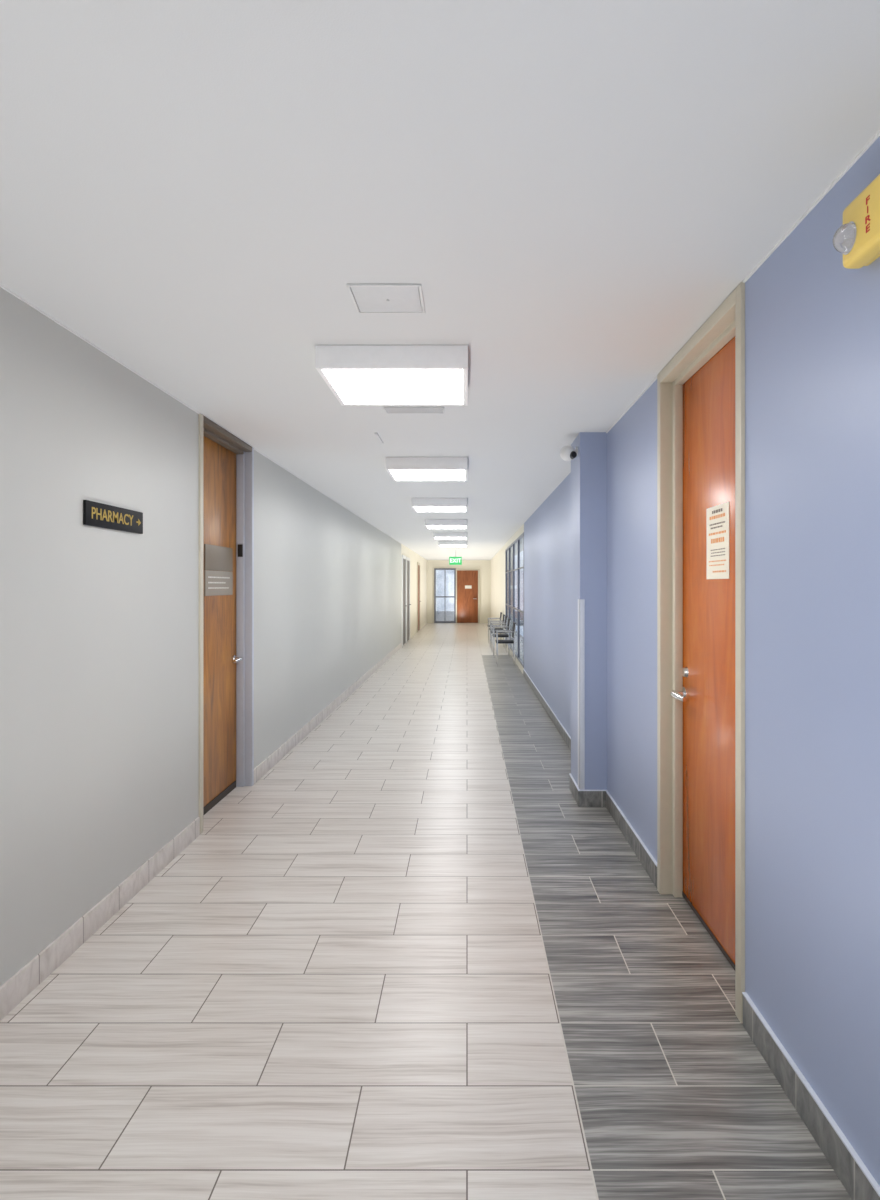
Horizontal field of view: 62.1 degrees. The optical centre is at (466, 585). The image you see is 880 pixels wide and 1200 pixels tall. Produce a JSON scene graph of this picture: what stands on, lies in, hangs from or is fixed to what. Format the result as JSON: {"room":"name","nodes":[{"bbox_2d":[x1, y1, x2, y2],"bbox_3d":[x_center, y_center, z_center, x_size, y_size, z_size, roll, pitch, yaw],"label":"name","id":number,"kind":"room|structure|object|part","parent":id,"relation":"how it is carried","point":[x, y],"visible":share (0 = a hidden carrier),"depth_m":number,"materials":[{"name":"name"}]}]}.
{"room":"hospital interior","nodes":[
{"label":"hospital interior","id":0,"kind":"room"},
{"bbox_2d":[0,287,426,986],"bbox_3d":[-1.667,0.220,12.300,0.200,2.461,32.600,0,0,0],"label":"wall","id":1,"kind":"structure","parent":0,"point":[99,627],"depth_m":3.25,"materials":[{"name":"grey paint"}]},
{"bbox_2d":[83,500,142,533],"bbox_3d":[-1.559,-0.301,3.240,0.014,0.102,0.524,0,0,0],"label":"wall sign","id":2,"kind":"object","parent":1,"relation":"attached to","point":[96,514],"visible":1,"depth_m":3.19,"materials":[{"name":"black plastic"}]},
{"bbox_2d":[0,642,401,1020],"bbox_3d":[-1.562,1.397,6.700,0.011,0.105,21.400,0,0,0],"label":"baseboard","id":3,"kind":"structure","parent":1,"relation":"attached to","point":[13,991],"depth_m":3.22,"materials":[{"name":"tile"}]},
{"bbox_2d":[199,414,253,833],"bbox_3d":[-1.633,0.222,4.793,0.157,2.457,1.063,0,0,0],"label":"door","id":4,"kind":"structure","parent":1,"relation":"in","point":[226,462],"depth_m":5.06,"materials":[{"name":"brown wood"}]},
{"bbox_2d":[204,544,232,595],"bbox_3d":[-1.662,-0.102,4.900,0.009,0.330,0.540,0,0,0],"label":"plaque","id":5,"kind":"object","parent":4,"relation":"attached to","point":[219,559],"visible":1,"depth_m":4.87,"materials":[{"name":"grey metal"}]},
{"bbox_3d":[-1.631,0.520,5.155,0.072,0.060,0.151,0,0,0],"label":"lever handle","id":6,"kind":"part","parent":4,"relation":"part of","materials":[{"name":"silver metal"}]},
{"bbox_2d":[402,555,406,646],"bbox_3d":[-1.532,0.350,18.000,0.070,2.200,1.080,0,0,0],"label":"door","id":7,"kind":"structure","parent":1,"relation":"in","point":[404,605],"depth_m":17.88,"materials":[{"name":"grey paint"}]},
{"bbox_2d":[406,557,410,642],"bbox_3d":[-1.532,0.350,19.200,0.070,2.200,1.080,0,0,0],"label":"door","id":8,"kind":"structure","parent":1,"relation":"in","point":[408,604],"depth_m":19.08,"materials":[{"name":"grey paint"}]},
{"bbox_2d":[417,562,420,631],"bbox_3d":[-1.532,0.350,23.400,0.070,2.200,1.080,0,0,0],"label":"door","id":9,"kind":"structure","parent":1,"relation":"in","point":[418,563],"depth_m":23.41,"materials":[{"name":"brown wood"}]},
{"bbox_2d":[0,623,851,1199],"bbox_3d":[-0.300,1.500,12.400,3.800,0.100,32.800,0,0,0],"label":"floor","id":10,"kind":"structure","parent":0,"point":[402,960],"depth_m":2.49,"materials":[{"name":"tile"}]},
{"bbox_2d":[488,612,501,643],"bbox_3d":[0.710,1.060,18.600,0.359,0.780,0.462,0,0,0],"label":"chair","id":11,"kind":"object","parent":10,"relation":"on","point":[500,618],"visible":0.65,"depth_m":18.38,"materials":[{"name":"silver metal"}]},
{"bbox_2d":[489,614,504,647],"bbox_3d":[0.710,1.060,17.200,0.359,0.780,0.462,0,0,0],"label":"chair","id":12,"kind":"object","parent":10,"relation":"on","point":[503,620],"visible":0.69,"depth_m":16.98,"materials":[{"name":"silver metal"}]},
{"bbox_2d":[491,616,507,651],"bbox_3d":[0.710,1.060,16.200,0.359,0.780,0.462,0,0,0],"label":"chair","id":13,"kind":"object","parent":10,"relation":"on","point":[506,617],"visible":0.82,"depth_m":15.99,"materials":[{"name":"silver metal"}]},
{"bbox_2d":[492,618,510,657],"bbox_3d":[0.710,1.060,15.000,0.359,0.780,0.462,0,0,0],"label":"chair","id":14,"kind":"object","parent":10,"relation":"on","point":[509,619],"visible":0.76,"depth_m":14.79,"materials":[{"name":"silver metal"}]},
{"bbox_3d":[0.550,1.145,14.780,0.018,0.610,0.018,0,0,0],"label":"leg","id":15,"kind":"part","parent":14,"relation":"part of","materials":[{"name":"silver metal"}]},
{"bbox_3d":[0.695,1.020,15.000,0.330,0.040,0.420,0,0,0],"label":"seat","id":16,"kind":"part","parent":14,"relation":"part of","materials":[{"name":"black fabric"}]},
{"bbox_3d":[0.690,0.830,14.780,0.320,0.022,0.022,0,0,0],"label":"armrest","id":17,"kind":"part","parent":14,"relation":"part of","materials":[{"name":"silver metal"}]},
{"bbox_2d":[495,622,515,665],"bbox_3d":[0.710,1.060,13.400,0.359,0.780,0.462,0,0,0],"label":"chair","id":18,"kind":"object","parent":10,"relation":"on","point":[513,630],"visible":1,"depth_m":13.19,"materials":[{"name":"silver metal"}]},
{"bbox_3d":[0.550,1.145,13.180,0.018,0.610,0.018,0,0,0],"label":"leg","id":19,"kind":"part","parent":18,"relation":"part of","materials":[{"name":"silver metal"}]},
{"bbox_3d":[0.695,1.020,13.400,0.330,0.040,0.420,0,0,0],"label":"seat","id":20,"kind":"part","parent":18,"relation":"part of","materials":[{"name":"black fabric"}]},
{"bbox_3d":[0.690,0.830,13.180,0.320,0.022,0.022,0,0,0],"label":"armrest","id":21,"kind":"part","parent":18,"relation":"part of","materials":[{"name":"silver metal"}]},
{"bbox_3d":[0.862,0.810,13.400,0.032,0.280,0.420,5,0,0],"label":"backrest","id":22,"kind":"part","parent":18,"relation":"part of","materials":[{"name":"black fabric"}]},
{"bbox_3d":[0.865,1.070,13.180,0.048,0.761,0.018,0,0,0],"label":"leg","id":23,"kind":"part","parent":18,"relation":"part of","materials":[{"name":"silver metal"}]},
{"bbox_2d":[0,0,879,559],"bbox_3d":[-0.300,-1.071,12.400,3.800,0.120,32.800,0,0,0],"label":"ceiling","id":24,"kind":"structure","parent":0,"point":[196,191],"depth_m":1.87,"materials":[{"name":"paint"}]},
{"bbox_2d":[374,433,382,443],"bbox_3d":[-0.600,-1.006,4.980,0.020,0.010,0.340,0,0,0],"label":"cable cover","id":25,"kind":"object","parent":24,"relation":"attached to","point":[376,434],"visible":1,"depth_m":4.95,"materials":[{"name":"white plastic"}]},
{"bbox_2d":[347,284,424,313],"bbox_3d":[-0.278,-1.006,2.565,0.250,0.008,0.250,0,0,0],"label":"access panel","id":26,"kind":"object","parent":24,"relation":"attached to","point":[370,298],"visible":1,"depth_m":2.55,"materials":[{"name":"metal"}]},
{"bbox_2d":[315,345,467,405],"bbox_3d":[-0.316,-0.962,3.380,0.640,0.096,0.640,0,0,0],"label":"ceiling light","id":27,"kind":"object","parent":24,"relation":"attached to","point":[357,375],"visible":1,"depth_m":3.15,"materials":[{"name":"plastic"}]},
{"bbox_2d":[384,407,444,412],"bbox_3d":[-0.300,-1.006,4.180,0.340,0.008,0.120,0,0,0],"label":"ceiling vent","id":28,"kind":"object","parent":24,"relation":"in","point":[387,409],"visible":1,"depth_m":4.15,"materials":[{"name":"white metal"}]},
{"bbox_2d":[386,457,467,480],"bbox_3d":[-0.316,-0.962,6.040,0.640,0.096,0.640,0,0,0],"label":"ceiling light","id":29,"kind":"object","parent":24,"relation":"attached to","point":[399,468],"visible":1,"depth_m":5.72,"materials":[{"name":"plastic"}]},
{"bbox_2d":[412,498,466,511],"bbox_3d":[-0.316,-0.962,8.700,0.640,0.096,0.640,0,0,0],"label":"ceiling light","id":30,"kind":"object","parent":24,"relation":"attached to","point":[418,504],"visible":1,"depth_m":8.38,"materials":[{"name":"plastic"}]},
{"bbox_2d":[425,519,466,528],"bbox_3d":[-0.316,-0.962,11.360,0.640,0.096,0.640,0,0,0],"label":"ceiling light","id":31,"kind":"object","parent":24,"relation":"attached to","point":[429,523],"visible":1,"depth_m":11.04,"materials":[{"name":"plastic"}]},
{"bbox_2d":[433,532,466,538],"bbox_3d":[-0.316,-0.962,14.020,0.640,0.096,0.640,0,0,0],"label":"ceiling light","id":32,"kind":"object","parent":24,"relation":"attached to","point":[436,535],"visible":1,"depth_m":13.70,"materials":[{"name":"plastic"}]},
{"bbox_2d":[439,541,466,546],"bbox_3d":[-0.316,-0.962,16.680,0.640,0.096,0.640,0,0,0],"label":"ceiling light","id":33,"kind":"object","parent":24,"relation":"attached to","point":[441,543],"visible":1,"depth_m":16.36,"materials":[{"name":"plastic"}]},
{"bbox_2d":[449,551,461,564],"bbox_3d":[-0.330,-0.810,20.999,0.360,0.400,0.042,0,0,0],"label":"exit sign","id":34,"kind":"object","parent":24,"relation":"hanging from","point":[455,560],"visible":0.98,"depth_m":20.98,"materials":[{"name":"green plastic"}]},
{"bbox_2d":[427,560,490,622],"bbox_3d":[-0.323,0.220,28.675,2.888,2.461,0.150,0,0,0],"label":"wall","id":35,"kind":"structure","parent":0,"point":[484,566],"depth_m":28.60,"materials":[{"name":"beige paint"}]},
{"bbox_2d":[434,568,455,622],"bbox_3d":[-0.860,0.380,28.570,0.840,2.140,0.059,0,0,0],"label":"window","id":36,"kind":"structure","parent":35,"relation":"in","point":[435,569],"depth_m":28.54,"materials":[{"name":"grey glass"}]},
{"bbox_2d":[456,569,479,622],"bbox_3d":[0.020,0.390,28.553,0.940,2.120,0.091,0,0,0],"label":"door","id":37,"kind":"structure","parent":35,"relation":"in","point":[467,600],"depth_m":28.57,"materials":[{"name":"brown wood"}]},
{"bbox_2d":[571,432,606,789],"bbox_3d":[0.832,0.220,5.010,0.178,2.461,0.420,0,0,0],"label":"wall column","id":38,"kind":"structure","parent":0,"point":[589,467],"depth_m":4.80,"materials":[{"name":"blue paint"}]},
{"bbox_2d":[560,446,577,460],"bbox_3d":[0.684,-0.890,4.896,0.118,0.104,0.111,0,0,0],"label":"security camera","id":39,"kind":"object","parent":38,"relation":"attached to","point":[567,453],"visible":1,"depth_m":4.86,"materials":[{"name":"white plastic"}]},
{"bbox_2d":[578,599,584,789],"bbox_3d":[0.756,0.713,4.835,0.034,1.250,0.079,0,0,0],"label":"guard","id":40,"kind":"object","parent":38,"relation":"attached to","point":[581,602],"visible":1,"depth_m":4.80,"materials":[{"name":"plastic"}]},
{"bbox_2d":[491,136,879,1185],"bbox_3d":[1.021,0.220,12.300,0.200,2.461,32.600,0,0,0],"label":"wall","id":41,"kind":"structure","parent":0,"point":[812,321],"depth_m":2.03,"materials":[{"name":"blue paint"}]},
{"bbox_2d":[0,130,879,542],"bbox_3d":[-0.323,-1.008,6.700,2.488,0.007,21.400,0,0,0],"label":"trim","id":42,"kind":"structure","parent":41,"relation":"attached to","point":[877,135],"depth_m":2.52,"materials":[{"name":"white paint"}]},
{"bbox_2d":[505,547,508,644],"bbox_3d":[0.933,0.230,16.700,0.036,2.200,1.400,0,0,0],"label":"window","id":43,"kind":"structure","parent":41,"relation":"in","point":[507,549],"depth_m":17.37,"materials":[{"name":"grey glass"}]},
{"bbox_2d":[509,543,512,651],"bbox_3d":[0.933,0.230,15.300,0.036,2.200,1.400,0,0,0],"label":"window","id":44,"kind":"structure","parent":41,"relation":"in","point":[511,545],"depth_m":15.97,"materials":[{"name":"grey glass"}]},
{"bbox_2d":[513,538,517,658],"bbox_3d":[0.933,0.230,13.900,0.036,2.200,1.400,0,0,0],"label":"window","id":45,"kind":"structure","parent":41,"relation":"in","point":[516,540],"depth_m":14.43,"materials":[{"name":"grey glass"}]},
{"bbox_2d":[518,532,523,667],"bbox_3d":[0.933,0.230,12.500,0.036,2.200,1.400,0,0,0],"label":"window","id":46,"kind":"structure","parent":41,"relation":"in","point":[522,534],"depth_m":13.17,"materials":[{"name":"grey glass"}]},
{"bbox_2d":[657,282,744,1022],"bbox_3d":[1.009,0.222,2.950,0.204,2.457,1.065,0,0,0],"label":"door","id":47,"kind":"structure","parent":41,"relation":"in","point":[701,389],"depth_m":3.13,"materials":[{"name":"brown wood"}]},
{"bbox_3d":[0.967,0.494,3.284,0.076,0.068,0.171,0,0,0],"label":"lever handle","id":48,"kind":"part","parent":47,"relation":"part of","materials":[{"name":"silver metal"}]},
{"bbox_2d":[707,502,728,578],"bbox_3d":[1.003,-0.175,2.925,0.003,0.295,0.260,0,0,0],"label":"paper notice","id":49,"kind":"object","parent":47,"relation":"attached to","point":[717,516],"visible":1,"depth_m":2.91,"materials":[{"name":"white paper"}]},
{"bbox_2d":[523,669,879,1199],"bbox_3d":[0.827,1.397,3.900,0.189,0.105,15.800,0,0,0],"label":"baseboard","id":50,"kind":"structure","parent":41,"relation":"attached to","point":[846,1168],"depth_m":2.10,"materials":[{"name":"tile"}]},
{"bbox_2d":[833,174,879,268],"bbox_3d":[0.872,-0.795,1.580,0.102,0.146,0.200,0,0,0],"label":"fire alarm strobe","id":51,"kind":"object","parent":41,"relation":"attached to","point":[858,238],"visible":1,"depth_m":1.59,"materials":[{"name":"yellow plastic"}]},
{"bbox_3d":[0.913,-0.801,1.580,0.020,0.134,0.200,0,0,0],"label":"plate","id":52,"kind":"part","parent":51,"relation":"part of","materials":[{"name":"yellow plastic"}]},
{"label":"outside","id":53,"kind":"structure","parent":0,"visible":0},
{"bbox_2d":[436,611,522,625],"bbox_3d":[0.000,1.520,35.700,12.000,0.100,13.800,0,0,0],"label":"ground","id":54,"kind":"structure","parent":53,"point":[440,615],"depth_m":35.18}
]}

